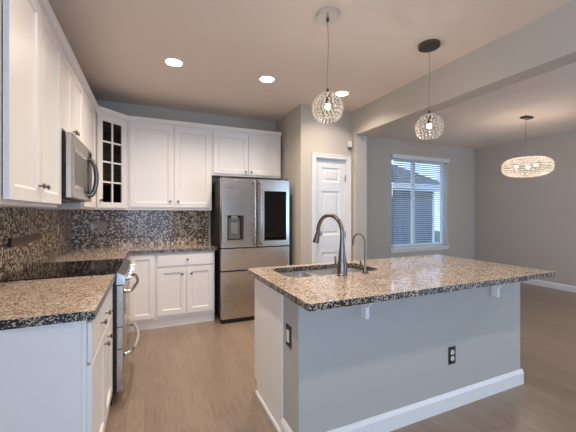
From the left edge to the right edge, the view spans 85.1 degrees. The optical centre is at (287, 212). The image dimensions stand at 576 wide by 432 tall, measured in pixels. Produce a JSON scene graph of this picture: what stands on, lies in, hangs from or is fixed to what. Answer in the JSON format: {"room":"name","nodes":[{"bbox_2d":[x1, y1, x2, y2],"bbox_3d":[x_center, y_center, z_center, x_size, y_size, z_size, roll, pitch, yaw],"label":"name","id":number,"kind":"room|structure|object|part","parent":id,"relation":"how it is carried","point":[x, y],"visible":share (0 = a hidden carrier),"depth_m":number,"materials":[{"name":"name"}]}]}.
{"room":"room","nodes":[
{"label":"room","id":0,"kind":"room"},
{"bbox_2d":[96,100,274,243],"bbox_3d":[-1.508,-0.034,4.363,2.799,2.740,0.150,0,0,-24],"label":"wall","id":1,"kind":"structure","parent":0,"point":[127,109],"depth_m":4.36,"materials":[{"name":"beige paint"}]},
{"bbox_2d":[94,110,125,209],"bbox_3d":[-2.212,-0.569,3.629,0.617,1.070,0.625,0,0,-24],"label":"upper cabinet","id":2,"kind":"object","parent":1,"relation":"attached to","point":[110,130],"visible":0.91,"depth_m":3.53,"materials":[{"name":"white paint"}]},
{"bbox_3d":[-1.992,-0.565,3.547,0.003,0.902,0.252,0,0,21],"label":"glass pane","id":3,"kind":"part","parent":2,"relation":"part of","materials":[{"name":"black glass"}]},
{"bbox_2d":[72,210,207,247],"bbox_3d":[-1.869,0.196,4.117,1.620,0.457,0.009,0,0,-24],"label":"backsplash","id":4,"kind":"structure","parent":1,"relation":"attached to","point":[124,227],"depth_m":4.08,"materials":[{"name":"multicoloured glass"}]},
{"bbox_2d":[90,222,94,230],"bbox_3d":[-2.409,0.168,3.869,0.060,0.110,0.009,0,0,-24],"label":"outlet","id":5,"kind":"object","parent":4,"relation":"attached to","point":[92,224],"visible":1,"depth_m":3.87,"materials":[{"name":"grey plastic"}]},
{"bbox_2d":[97,222,106,230],"bbox_3d":[-2.318,0.168,3.909,0.110,0.115,0.009,0,0,-24],"label":"outlet","id":6,"kind":"object","parent":4,"relation":"attached to","point":[101,226],"visible":1,"depth_m":3.91,"materials":[{"name":"brown plastic"}]},
{"bbox_2d":[193,222,197,229],"bbox_3d":[-1.288,0.181,4.362,0.070,0.115,0.010,0,0,-24],"label":"outlet","id":7,"kind":"object","parent":4,"relation":"attached to","point":[195,224],"visible":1,"depth_m":4.36,"materials":[{"name":"grey plastic"}]},
{"bbox_2d":[126,120,211,209],"bbox_3d":[-1.526,-0.569,4.067,1.012,1.070,0.375,0,0,-24],"label":"upper cabinet","id":8,"kind":"object","parent":1,"relation":"attached to","point":[169,167],"visible":1,"depth_m":3.91,"materials":[{"name":"white paint"}]},
{"bbox_3d":[-1.665,-0.572,3.846,0.490,1.005,0.020,0,0,-24],"label":"door","id":9,"kind":"part","parent":8,"relation":"part of","materials":[{"name":"white paint"}]},
{"bbox_3d":[-1.222,-0.572,4.040,0.443,1.005,0.020,0,0,-24],"label":"door","id":10,"kind":"part","parent":8,"relation":"part of","materials":[{"name":"white paint"}]},
{"bbox_2d":[212,129,280,179],"bbox_3d":[-0.611,-0.801,4.470,0.984,0.605,0.375,0,0,-24],"label":"upper cabinet","id":11,"kind":"object","parent":1,"relation":"attached to","point":[234,154],"visible":0.96,"depth_m":4.32,"materials":[{"name":"white paint"}]},
{"bbox_3d":[-0.769,-0.800,4.240,0.470,0.548,0.020,0,0,-24],"label":"door","id":12,"kind":"part","parent":11,"relation":"part of","materials":[{"name":"white paint"}]},
{"bbox_3d":[-0.330,-0.800,4.432,0.468,0.548,0.020,0,0,-24],"label":"door","id":13,"kind":"part","parent":11,"relation":"part of","materials":[{"name":"white paint"}]},
{"bbox_2d":[48,0,575,148],"bbox_3d":[2.054,-1.454,2.364,7.710,0.100,6.975,0,0,-24],"label":"ceiling","id":14,"kind":"structure","parent":0,"point":[120,47],"depth_m":2.82,"materials":[{"name":"beige paint"}]},
{"bbox_2d":[163,57,184,66],"bbox_3d":[-1.061,-1.399,2.920,0.188,0.008,0.188,0,0,-24],"label":"recessed light","id":15,"kind":"object","parent":14,"relation":"in","point":[171,61],"visible":1,"depth_m":2.91,"materials":[{"name":"white paint"}]},
{"bbox_2d":[258,75,275,82],"bbox_3d":[-0.220,-1.399,3.289,0.188,0.008,0.188,0,0,-24],"label":"recessed light","id":16,"kind":"object","parent":14,"relation":"in","point":[264,78],"visible":1,"depth_m":3.28,"materials":[{"name":"white paint"}]},
{"bbox_2d":[312,7,343,123],"bbox_3d":[0.280,-1.026,2.220,0.224,0.754,0.223,0,0,-24],"label":"globe pendant","id":17,"kind":"object","parent":14,"relation":"hanging from","point":[327,16],"visible":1,"depth_m":2.19,"materials":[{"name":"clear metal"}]},
{"bbox_3d":[0.280,-0.751,2.220,0.211,0.187,0.210,0,0,-24],"label":"wire frame","id":18,"kind":"part","parent":17,"relation":"part of","materials":[{"name":"brown metal"}]},
{"bbox_3d":[0.280,-0.750,2.220,0.224,0.200,0.223,0,0,-24],"label":"lamp shade","id":19,"kind":"part","parent":17,"relation":"part of","materials":[{"name":"clear glass"}]},
{"bbox_3d":[0.280,-1.116,2.221,0.015,0.476,0.006,0,0,-24],"label":"cord","id":20,"kind":"part","parent":17,"relation":"part of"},
{"bbox_2d":[334,90,349,96],"bbox_3d":[0.631,-1.399,3.686,0.188,0.008,0.188,0,0,-24],"label":"recessed light","id":21,"kind":"object","parent":14,"relation":"in","point":[341,93],"visible":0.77,"depth_m":3.68,"materials":[{"name":"white paint"}]},
{"bbox_2d":[415,39,443,139],"bbox_3d":[1.175,-1.012,2.614,0.224,0.782,0.223,0,0,-24],"label":"globe pendant","id":22,"kind":"object","parent":14,"relation":"hanging from","point":[429,45],"visible":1,"depth_m":2.59,"materials":[{"name":"brown metal"}]},
{"bbox_3d":[1.176,-1.102,2.615,0.015,0.504,0.006,0,0,-24],"label":"cord","id":23,"kind":"part","parent":22,"relation":"part of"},
{"bbox_3d":[1.176,-0.723,2.614,0.211,0.187,0.210,0,0,-24],"label":"wire frame","id":24,"kind":"part","parent":22,"relation":"part of","materials":[{"name":"brown metal"}]},
{"bbox_3d":[1.175,-0.722,2.614,0.224,0.200,0.223,0,0,-24],"label":"lamp shade","id":25,"kind":"part","parent":22,"relation":"part of","materials":[{"name":"clear glass"}]},
{"bbox_2d":[356,0,575,135],"bbox_3d":[2.121,-1.234,1.770,0.180,0.340,5.535,0,0,-24],"label":"beam","id":26,"kind":"structure","parent":14,"relation":"attached to","point":[547,43],"depth_m":2.64,"materials":[{"name":"beige paint"}]},
{"bbox_2d":[501,115,554,177],"bbox_3d":[3.483,-0.964,4.579,0.629,0.877,0.628,0,0,-24],"label":"pendant","id":27,"kind":"object","parent":14,"relation":"hanging from","point":[505,164],"visible":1,"depth_m":4.50,"materials":[{"name":"brown metal"}]},
{"bbox_3d":[3.483,-0.669,4.579,0.613,0.267,0.613,0,0,-24],"label":"wire frame","id":28,"kind":"part","parent":27,"relation":"part of","materials":[{"name":"silver metal"}]},
{"bbox_3d":[3.483,-0.669,4.579,0.629,0.287,0.628,0,0,-24],"label":"lamp shade","id":29,"kind":"part","parent":27,"relation":"part of","materials":[{"name":"clear glass"}]},
{"bbox_2d":[275,104,351,264],"bbox_3d":[0.346,-0.034,4.605,0.789,2.740,0.898,0,0,-24],"label":"wall","id":30,"kind":"structure","parent":0,"point":[302,135],"depth_m":4.17,"materials":[{"name":"beige paint"}]},
{"bbox_2d":[316,159,345,262],"bbox_3d":[0.588,0.306,4.229,0.476,2.039,0.105,0,0,-24],"label":"door","id":31,"kind":"structure","parent":30,"relation":"in","point":[330,174],"depth_m":4.24,"materials":[{"name":"white paint"}]},
{"bbox_2d":[312,153,350,263],"bbox_3d":[0.571,0.276,4.255,0.606,2.121,0.124,0,0,-24],"label":"door frame","id":32,"kind":"structure","parent":30,"relation":"attached to","point":[347,159],"depth_m":4.30,"materials":[{"name":"white paint"}]},
{"bbox_2d":[347,141,351,148],"bbox_3d":[0.848,-0.930,4.311,0.056,0.107,0.044,0,0,-24],"label":"sensor","id":33,"kind":"object","parent":30,"relation":"attached to","point":[349,143],"visible":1,"depth_m":4.29,"materials":[{"name":"white paint"}]},
{"bbox_2d":[104,282,575,431],"bbox_3d":[2.054,1.386,2.364,7.710,0.100,6.975,0,0,-24],"label":"floor","id":34,"kind":"structure","parent":0,"point":[200,376],"depth_m":2.44,"materials":[{"name":"brown wood"}]},
{"bbox_2d":[0,285,112,431],"bbox_3d":[-1.308,0.899,1.639,0.670,0.873,0.854,0,0,-24],"label":"base cabinet","id":35,"kind":"object","parent":34,"relation":"on","point":[54,377],"visible":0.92,"depth_m":1.32,"materials":[{"name":"white paint"}]},
{"bbox_3d":[-1.169,0.899,1.238,0.600,0.873,0.006,0,0,-24],"label":"panel","id":36,"kind":"part","parent":35,"relation":"part of","materials":[{"name":"white paint"}]},
{"bbox_2d":[0,274,114,329],"bbox_3d":[-1.308,0.442,1.631,0.645,0.039,0.878,0,0,-24],"label":"countertop","id":37,"kind":"structure","parent":35,"relation":"on","point":[40,302],"depth_m":1.51,"materials":[{"name":"stone"}]},
{"bbox_3d":[-0.963,0.948,1.586,0.020,0.547,0.445,0,0,-24],"label":"door","id":38,"kind":"part","parent":35,"relation":"part of","materials":[{"name":"white paint"}]},
{"bbox_3d":[-1.040,0.571,1.761,0.020,0.180,0.828,0,0,-24],"label":"drawer","id":39,"kind":"part","parent":35,"relation":"part of","materials":[{"name":"white paint"}]},
{"bbox_3d":[-1.131,0.948,1.969,0.020,0.547,0.375,0,0,-24],"label":"door","id":40,"kind":"part","parent":35,"relation":"part of","materials":[{"name":"white paint"}]},
{"bbox_2d":[0,258,139,405],"bbox_3d":[-1.571,0.875,2.412,0.782,0.921,0.758,0,0,-24],"label":"stove","id":41,"kind":"object","parent":34,"relation":"on","point":[123,269],"visible":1,"depth_m":2.22,"materials":[{"name":"silver metal"}]},
{"bbox_2d":[0,258,124,281],"bbox_3d":[-1.632,0.422,2.385,0.649,0.015,0.758,0,0,-24],"label":"cooktop","id":42,"kind":"object","parent":41,"relation":"in","point":[49,270],"depth_m":2.26,"materials":[{"name":"glass"}]},
{"bbox_3d":[-1.318,0.647,2.523,0.044,0.287,0.756,0,0,-24],"label":"oven door","id":43,"kind":"part","parent":41,"relation":"part of","materials":[{"name":"silver metal"}]},
{"bbox_3d":[-1.318,1.096,2.523,0.044,0.290,0.756,0,0,-24],"label":"oven door","id":44,"kind":"part","parent":41,"relation":"part of","materials":[{"name":"silver metal"}]},
{"bbox_3d":[-1.313,0.457,2.525,0.055,0.083,0.756,0,0,-24],"label":"control panel","id":45,"kind":"part","parent":41,"relation":"part of","materials":[{"name":"silver metal"}]},
{"bbox_3d":[-1.257,0.559,2.550,0.096,0.029,0.683,0,0,-24],"label":"handle","id":46,"kind":"part","parent":41,"relation":"part of","materials":[{"name":"silver metal"}]},
{"bbox_3d":[-1.257,1.006,2.550,0.096,0.029,0.683,0,0,-24],"label":"handle","id":47,"kind":"part","parent":41,"relation":"part of","materials":[{"name":"silver metal"}]},
{"bbox_2d":[126,253,154,331],"bbox_3d":[-1.936,0.899,3.383,0.924,0.873,1.299,0,0,-24],"label":"base cabinet","id":48,"kind":"object","parent":34,"relation":"on","point":[142,299],"visible":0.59,"depth_m":3.55,"materials":[{"name":"white paint"}]},
{"bbox_2d":[39,243,216,262],"bbox_3d":[-1.607,0.442,3.521,1.618,0.039,1.292,0,0,-24],"label":"countertop","id":49,"kind":"structure","parent":48,"relation":"on","point":[110,252],"depth_m":3.54,"materials":[{"name":"stone"}]},
{"bbox_3d":[-1.649,0.842,3.547,0.252,0.728,0.020,0,0,-24],"label":"door","id":50,"kind":"part","parent":48,"relation":"part of","materials":[{"name":"white paint"}]},
{"bbox_2d":[155,250,214,327],"bbox_3d":[-1.329,0.899,3.998,0.678,0.873,0.651,0,0,-24],"label":"base cabinet","id":51,"kind":"object","parent":34,"relation":"on","point":[184,281],"visible":0.98,"depth_m":3.73,"materials":[{"name":"white paint"}]},
{"bbox_3d":[-1.358,0.916,3.675,0.317,0.550,0.020,0,0,-24],"label":"door","id":52,"kind":"part","parent":51,"relation":"part of","materials":[{"name":"white paint"}]},
{"bbox_3d":[-1.212,0.550,3.739,0.637,0.141,0.020,0,0,-24],"label":"drawer","id":53,"kind":"part","parent":51,"relation":"part of","materials":[{"name":"white paint"}]},
{"bbox_3d":[-1.063,0.916,3.805,0.312,0.550,0.020,0,0,-24],"label":"door","id":54,"kind":"part","parent":51,"relation":"part of","materials":[{"name":"white paint"}]},
{"bbox_2d":[211,176,289,323],"bbox_3d":[-0.523,0.449,4.240,0.904,1.775,0.820,0,0,-24],"label":"refrigerator","id":55,"kind":"object","parent":34,"relation":"on","point":[250,218],"visible":0.91,"depth_m":3.88,"materials":[{"name":"silver metal"}]},
{"bbox_3d":[-0.663,0.189,3.842,0.146,0.255,0.024,0,0,-24],"label":"dispenser panel","id":56,"kind":"part","parent":55,"relation":"part of","materials":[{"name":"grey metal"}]},
{"bbox_3d":[-0.395,0.998,3.949,0.904,0.567,0.065,0,0,-24],"label":"drawer","id":57,"kind":"part","parent":55,"relation":"part of","materials":[{"name":"silver metal"}]},
{"bbox_3d":[-0.402,1.310,3.963,0.886,0.052,0.036,0,0,-24],"label":"kick plate","id":58,"kind":"part","parent":55,"relation":"part of","materials":[{"name":"black plastic"}]},
{"bbox_3d":[-0.604,0.000,3.858,0.449,0.842,0.065,0,0,-24],"label":"door","id":59,"kind":"part","parent":55,"relation":"part of","materials":[{"name":"silver metal"}]},
{"bbox_3d":[-0.395,0.566,3.949,0.904,0.260,0.065,0,0,-24],"label":"drawer","id":60,"kind":"part","parent":55,"relation":"part of","materials":[{"name":"silver metal"}]},
{"bbox_3d":[-0.404,0.006,3.866,0.021,0.798,0.040,0,0,-24],"label":"handle","id":61,"kind":"part","parent":55,"relation":"part of","materials":[{"name":"silver metal"}]},
{"bbox_3d":[-0.329,0.006,3.899,0.021,0.798,0.040,0,0,-24],"label":"handle","id":62,"kind":"part","parent":55,"relation":"part of","materials":[{"name":"silver metal"}]},
{"bbox_3d":[-0.187,0.000,4.041,0.449,0.842,0.065,0,0,-24],"label":"door","id":63,"kind":"part","parent":55,"relation":"part of","materials":[{"name":"silver metal"}]},
{"bbox_2d":[255,267,523,431],"bbox_3d":[0.812,0.896,2.362,1.967,0.879,0.894,0,0,-24],"label":"kitchen island","id":64,"kind":"object","parent":34,"relation":"on","point":[383,366],"visible":0.67,"depth_m":1.98,"materials":[{"name":"grey paint"}]},
{"bbox_3d":[-0.139,1.322,2.097,0.012,0.028,0.479,0,0,-24],"label":"shoe moulding","id":65,"kind":"part","parent":64,"relation":"part of","materials":[{"name":"white paint"}]},
{"bbox_3d":[-0.140,0.899,2.127,0.010,0.873,0.536,0,0,-24],"label":"panel","id":66,"kind":"part","parent":64,"relation":"part of","materials":[{"name":"white paint"}]},
{"bbox_2d":[286,323,290,347],"bbox_3d":[0.001,0.704,1.798,0.009,0.120,0.070,0,0,-24],"label":"outlet","id":67,"kind":"object","parent":64,"relation":"attached to","point":[288,328],"visible":1,"depth_m":1.78,"materials":[{"name":"plastic"}]},
{"bbox_2d":[247,255,555,310],"bbox_3d":[0.808,0.439,2.318,2.003,0.034,1.023,0,0,-24],"label":"island countertop","id":68,"kind":"structure","parent":64,"relation":"on","point":[386,279],"depth_m":1.99,"materials":[{"name":"stone"}]},
{"bbox_2d":[280,268,362,277],"bbox_3d":[0.280,0.565,2.349,0.762,0.200,0.385,0,0,-24],"label":"sink","id":69,"kind":"object","parent":68,"relation":"in","point":[349,270],"visible":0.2,"depth_m":2.53,"materials":[{"name":"silver metal"}]},
{"bbox_3d":[0.068,0.565,2.255,0.299,0.200,0.385,0,0,-24],"label":"bowl","id":70,"kind":"part","parent":69,"relation":"part of","materials":[{"name":"silver metal"}]},
{"bbox_3d":[0.423,0.565,2.412,0.449,0.200,0.385,0,0,-24],"label":"bowl","id":71,"kind":"part","parent":69,"relation":"part of","materials":[{"name":"silver metal"}]},
{"bbox_2d":[313,213,347,275],"bbox_3d":[0.286,0.212,2.217,0.072,0.420,0.314,0,0,-42],"label":"kitchen faucet","id":72,"kind":"object","parent":68,"relation":"on","point":[341,266],"visible":1,"depth_m":2.12,"materials":[{"name":"silver metal"}]},
{"bbox_3d":[0.293,0.095,2.218,0.028,0.185,0.261,0,0,-39],"label":"spout","id":73,"kind":"part","parent":72,"relation":"part of","materials":[{"name":"silver metal"}]},
{"bbox_2d":[352,233,367,273],"bbox_3d":[0.516,0.283,2.240,0.044,0.278,0.131,0,0,-33],"label":"filter faucet","id":74,"kind":"object","parent":68,"relation":"on","point":[364,267],"visible":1,"depth_m":2.20,"materials":[{"name":"silver metal"}]},
{"bbox_3d":[0.507,0.255,2.244,0.012,0.223,0.116,0,0,-39],"label":"spout","id":75,"kind":"part","parent":74,"relation":"part of","materials":[{"name":"silver metal"}]},
{"bbox_3d":[0.901,1.280,2.164,1.963,0.112,0.229,0,0,-24],"label":"baseboard","id":76,"kind":"part","parent":64,"relation":"part of","materials":[{"name":"white paint"}]},
{"bbox_2d":[448,346,455,364],"bbox_3d":[1.125,0.975,2.148,0.066,0.118,0.010,0,0,-24],"label":"outlet","id":77,"kind":"object","parent":64,"relation":"attached to","point":[451,350],"visible":1,"depth_m":2.14,"materials":[{"name":"plastic"}]},
{"bbox_2d":[352,110,366,260],"bbox_3d":[0.778,-0.034,4.826,0.180,2.740,1.140,0,0,-24],"label":"wall partition","id":78,"kind":"structure","parent":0,"point":[359,142],"depth_m":4.30,"materials":[{"name":"beige paint"}]},
{"bbox_2d":[367,136,473,259],"bbox_3d":[2.405,-0.034,6.246,3.942,2.740,0.150,0,0,-24],"label":"wall","id":79,"kind":"structure","parent":0,"point":[460,187],"depth_m":6.26,"materials":[{"name":"beige paint"}]},
{"bbox_2d":[390,158,449,252],"bbox_3d":[2.629,-0.162,6.317,1.565,1.845,0.160,0,0,-24],"label":"window","id":80,"kind":"structure","parent":79,"relation":"in","point":[427,247],"depth_m":6.30,"materials":[{"name":"white paint"}]},
{"bbox_3d":[2.642,0.697,6.288,1.565,0.039,0.098,0,0,-24],"label":"sill","id":81,"kind":"part","parent":80,"relation":"part of","materials":[{"name":"white paint"}]},
{"bbox_2d":[391,154,449,246],"bbox_3d":[2.663,-0.236,6.239,1.515,1.765,0.066,0,0,-24],"label":"window blind","id":82,"kind":"object","parent":80,"relation":"attached to","point":[395,156],"visible":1,"depth_m":6.21,"materials":[{"name":"white plastic"}]},
{"bbox_3d":[2.662,0.635,6.243,1.459,0.022,0.042,0,0,-24],"label":"rail","id":83,"kind":"part","parent":82,"relation":"part of","materials":[{"name":"white plastic"}]},
{"bbox_3d":[2.661,-0.204,6.243,1.158,1.680,0.056,0,0,-24],"label":"ladder cord","id":84,"kind":"part","parent":82,"relation":"part of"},
{"bbox_2d":[474,129,575,285],"bbox_3d":[5.514,-0.034,3.885,0.150,2.740,6.675,0,0,-24],"label":"wall","id":85,"kind":"structure","parent":0,"point":[530,222],"depth_m":5.89,"materials":[{"name":"beige paint"}]},
{"bbox_2d":[521,280,575,292],"bbox_3d":[5.439,1.284,3.852,0.014,0.105,6.675,0,0,-24],"label":"baseboard","id":86,"kind":"structure","parent":85,"relation":"attached to","point":[553,285],"depth_m":5.56,"materials":[{"name":"white paint"}]},
{"bbox_3d":[-1.377,-0.034,0.774,0.150,2.740,6.526,0,0,-24],"label":"wall","id":87,"kind":"structure","parent":0,"visible":0},
{"bbox_2d":[0,0,60,207],"bbox_3d":[-1.441,-0.569,1.583,0.381,1.070,0.857,0,0,-24],"label":"upper cabinet","id":88,"kind":"object","parent":87,"relation":"attached to","point":[30,49],"visible":1,"depth_m":1.51,"materials":[{"name":"white paint"}]},
{"bbox_3d":[-1.221,-0.565,1.454,0.020,1.018,0.405,0,0,-24],"label":"door","id":89,"kind":"part","parent":88,"relation":"part of","materials":[{"name":"white paint"}]},
{"bbox_3d":[-1.388,-0.565,1.833,0.020,1.018,0.407,0,0,-24],"label":"door","id":90,"kind":"part","parent":88,"relation":"part of","materials":[{"name":"white paint"}]},
{"bbox_2d":[37,0,281,136],"bbox_3d":[-1.356,-1.129,3.124,1.591,0.049,3.502,0,0,17],"label":"crown molding","id":91,"kind":"structure","parent":88,"relation":"on","point":[45,5],"depth_m":3.25,"materials":[{"name":"white paint"}]},
{"bbox_2d":[0,207,71,278],"bbox_3d":[-2.028,0.155,2.454,0.009,0.538,2.925,0,0,-24],"label":"backsplash","id":92,"kind":"structure","parent":87,"relation":"attached to","point":[15,222],"depth_m":2.50,"materials":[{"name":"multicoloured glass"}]},
{"bbox_2d":[7,233,41,246],"bbox_3d":[-1.989,0.201,2.394,0.012,0.056,0.695,0,0,-24],"label":"strip","id":93,"kind":"object","parent":92,"relation":"attached to","point":[30,238],"visible":1,"depth_m":2.31,"materials":[{"name":"brown metal"}]},
{"bbox_2d":[36,91,95,209],"bbox_3d":[-2.064,-0.569,2.992,0.375,1.070,0.699,0,0,-24],"label":"upper cabinet","id":94,"kind":"object","parent":87,"relation":"attached to","point":[89,112],"visible":0.24,"depth_m":3.01,"materials":[{"name":"white paint"}]},
{"bbox_3d":[-1.929,-0.565,3.050,0.020,1.018,0.673,0,0,-24],"label":"door","id":95,"kind":"part","parent":94,"relation":"part of","materials":[{"name":"white paint"}]},
{"bbox_2d":[61,48,83,143],"bbox_3d":[-1.770,-0.822,2.324,0.375,0.565,0.759,0,0,-24],"label":"upper cabinet","id":96,"kind":"object","parent":87,"relation":"attached to","point":[72,91],"visible":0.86,"depth_m":2.33,"materials":[{"name":"white paint"}]},
{"bbox_3d":[-1.561,-0.817,2.213,0.020,0.515,0.364,0,0,-24],"label":"door","id":97,"kind":"part","parent":96,"relation":"part of","materials":[{"name":"white paint"}]},
{"bbox_3d":[-1.711,-0.817,2.554,0.020,0.515,0.364,0,0,-24],"label":"door","id":98,"kind":"part","parent":96,"relation":"part of","materials":[{"name":"white paint"}]},
{"bbox_2d":[61,131,98,202],"bbox_3d":[-1.723,-0.309,2.345,0.479,0.454,0.754,0,0,-24],"label":"microwave","id":99,"kind":"object","parent":96,"relation":"attached to","point":[77,162],"visible":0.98,"depth_m":2.19,"materials":[{"name":"silver metal"}]},
{"bbox_3d":[-1.590,-0.315,2.403,0.039,0.434,0.754,0,0,-24],"label":"door","id":100,"kind":"part","parent":99,"relation":"part of","materials":[{"name":"silver metal"}]},
{"bbox_3d":[-1.629,-0.295,2.630,0.079,0.337,0.036,0,0,-24],"label":"handle","id":101,"kind":"part","parent":99,"relation":"part of","materials":[{"name":"silver metal"}]},
{"label":"outside","id":102,"kind":"structure","parent":0,"visible":0},
{"bbox_2d":[435,231,439,242],"bbox_3d":[0.431,1.636,19.215,30.000,0.100,25.165,0,0,-24],"label":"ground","id":103,"kind":"structure","parent":102,"point":[437,233],"depth_m":21.09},
{"bbox_2d":[392,164,439,244],"bbox_3d":[2.969,-0.411,12.136,4.750,3.995,3.369,0,0,-24],"label":"house","id":104,"kind":"structure","parent":103,"relation":"on","point":[404,221],"depth_m":11.34,"materials":[{"name":"grey"}]}
]}

